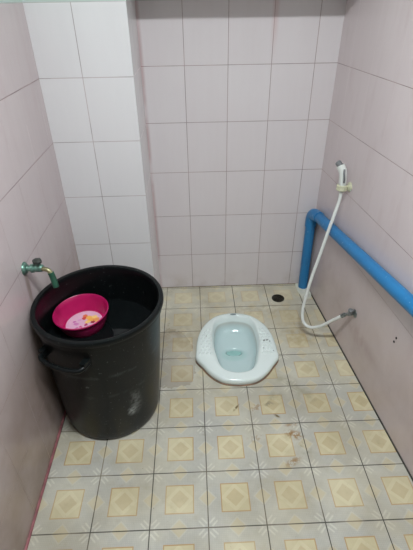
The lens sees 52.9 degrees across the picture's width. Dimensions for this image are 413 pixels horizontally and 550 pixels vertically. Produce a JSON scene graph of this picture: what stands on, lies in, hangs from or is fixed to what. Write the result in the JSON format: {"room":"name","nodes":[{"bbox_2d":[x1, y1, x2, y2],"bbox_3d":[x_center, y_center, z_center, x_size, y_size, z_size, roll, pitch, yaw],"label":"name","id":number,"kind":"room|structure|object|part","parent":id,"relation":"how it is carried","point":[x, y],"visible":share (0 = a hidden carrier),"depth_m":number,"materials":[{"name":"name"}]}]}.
{"room":"public restroom","nodes":[
{"label":"public restroom","id":0,"kind":"room"},
{"bbox_2d":[0,0,79,549],"bbox_3d":[-0.653,-0.087,0.797,0.080,2.330,2.871,-2,34,-2],"label":"wall","id":1,"kind":"structure","parent":0,"point":[34,216],"depth_m":1.42,"materials":[{"name":"tile"}]},
{"bbox_2d":[21,258,58,287],"bbox_3d":[-0.573,-0.008,1.435,0.122,0.102,0.048,3,34,5],"label":"tap","id":2,"kind":"object","parent":1,"relation":"attached to","point":[36,266],"visible":1,"depth_m":1.42,"materials":[{"name":"green metal"}]},
{"bbox_3d":[-0.552,-0.015,1.428,0.049,0.027,0.018,10,35,16],"label":"spout","id":3,"kind":"part","parent":2,"relation":"part of","materials":[{"name":"gold metal"}]},
{"bbox_2d":[24,410,65,549],"bbox_3d":[-0.591,0.934,1.308,0.013,0.013,2.457,-2,34,-2],"label":"baseboard","id":4,"kind":"structure","parent":1,"relation":"attached to","point":[64,415],"depth_m":1.53,"materials":[{"name":"white tile"}]},
{"bbox_2d":[22,0,160,284],"bbox_3d":[-0.485,-0.783,1.823,0.384,2.319,0.303,-2,34,-1],"label":"wall column","id":5,"kind":"structure","parent":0,"point":[87,55],"depth_m":1.75,"materials":[{"name":"tile"}]},
{"bbox_2d":[27,284,412,549],"bbox_3d":[0.136,0.853,1.460,1.650,0.050,2.850,-2,34,-1],"label":"floor","id":6,"kind":"structure","parent":0,"point":[299,457],"depth_m":1.60,"materials":[{"name":"tile"}]},
{"bbox_2d":[30,265,163,438],"bbox_3d":[-0.389,0.332,1.666,0.470,0.594,0.479,-13,36,-17],"label":"plastic bin","id":7,"kind":"object","parent":6,"relation":"on","point":[108,388],"visible":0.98,"depth_m":1.54,"materials":[{"name":"black plastic"}]},
{"bbox_3d":[-0.480,0.286,1.378,0.193,0.035,0.063,12,36,19],"label":"handle","id":8,"kind":"part","parent":7,"relation":"part of","materials":[{"name":"black plastic"}]},
{"bbox_2d":[49,299,151,340],"bbox_3d":[-0.396,0.246,1.613,0.422,0.060,0.422,-2,34,-1],"label":"water","id":9,"kind":"object","parent":7,"relation":"in","point":[123,316],"visible":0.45,"depth_m":1.65,"materials":[{"name":"black liquid"}]},
{"bbox_2d":[52,294,108,337],"bbox_3d":[-0.484,0.166,1.617,0.212,0.083,0.212,-2,34,-1],"label":"plastic bowl","id":10,"kind":"object","parent":9,"relation":"on","point":[82,315],"visible":1,"depth_m":1.65,"materials":[{"name":"pink plastic"}]},
{"bbox_2d":[195,313,278,386],"bbox_3d":[0.149,0.421,2.156,0.412,0.193,0.501,-2,34,-1],"label":"toilet","id":11,"kind":"object","parent":6,"relation":"in","point":[222,334],"visible":1,"depth_m":2.12,"materials":[{"name":"white ceramic"}]},
{"bbox_2d":[227,351,240,355],"bbox_3d":[0.145,0.430,2.207,0.076,0.040,0.037,-2,34,-1],"label":"water","id":12,"kind":"object","parent":11,"relation":"in","point":[231,353],"visible":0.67,"depth_m":2.19,"materials":[{"name":"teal liquid"}]},
{"bbox_2d":[272,294,283,301],"bbox_3d":[0.426,0.138,2.471,0.074,0.004,0.074,-2,34,-1],"label":"floor drain","id":13,"kind":"object","parent":6,"relation":"on","point":[277,298],"visible":1,"depth_m":2.47,"materials":[{"name":"metal"}]},
{"bbox_2d":[135,0,346,286],"bbox_3d":[0.012,-0.895,1.988,1.570,2.330,0.080,-2,34,-1],"label":"wall","id":14,"kind":"structure","parent":0,"point":[238,94],"depth_m":2.05,"materials":[{"name":"tile"}]},
{"bbox_2d":[162,283,294,287],"bbox_3d":[0.168,0.066,2.589,0.893,0.006,0.006,-2,34,-1],"label":"baseboard","id":15,"kind":"structure","parent":14,"relation":"attached to","point":[285,283],"depth_m":2.58,"materials":[{"name":"white tile"}]},
{"bbox_2d":[307,0,412,476],"bbox_3d":[0.805,-0.131,0.829,0.085,2.330,2.885,-4,34,-5],"label":"wall","id":16,"kind":"structure","parent":0,"point":[370,126],"depth_m":1.67,"materials":[{"name":"tile"}]},
{"bbox_2d":[336,182,351,191],"bbox_3d":[0.620,-0.400,1.880,0.061,0.044,0.050,-2,34,-1],"label":"holder","id":17,"kind":"object","parent":16,"relation":"attached to","point":[348,187],"visible":0.96,"depth_m":1.87,"materials":[{"name":"plastic"}]},
{"bbox_2d":[301,160,346,328],"bbox_3d":[0.565,-0.087,1.939,0.166,0.810,0.329,-2,34,-1],"label":"bidet sprayer","id":18,"kind":"object","parent":17,"relation":"hanging from","point":[341,168],"visible":0.98,"depth_m":1.97,"materials":[{"name":"white plastic"}]},
{"bbox_3d":[0.644,-0.399,1.878,0.014,0.044,0.044,-2,34,-1],"label":"plate","id":19,"kind":"part","parent":17,"relation":"part of","materials":[{"name":"plastic"}]},
{"bbox_2d":[345,308,356,317],"bbox_3d":[0.668,0.178,1.925,0.046,0.046,0.042,-2,34,-1],"label":"water valve","id":20,"kind":"object","parent":16,"relation":"attached to","point":[351,311],"visible":1,"depth_m":1.92,"materials":[{"name":"silver metal"}]},
{"bbox_2d":[295,209,412,316],"bbox_3d":[0.680,0.236,1.668,0.075,0.731,1.758,-4,34,-5],"label":"drain pipe","id":21,"kind":"object","parent":16,"relation":"attached to","point":[397,291],"visible":1,"depth_m":1.84,"materials":[{"name":"blue plastic"}]},
{"bbox_2d":[311,294,412,480],"bbox_3d":[0.778,0.816,1.456,0.009,0.009,2.749,-4,34,-5],"label":"baseboard","id":22,"kind":"structure","parent":16,"relation":"attached to","point":[405,466],"depth_m":1.84,"materials":[{"name":"white tile"}]}
]}

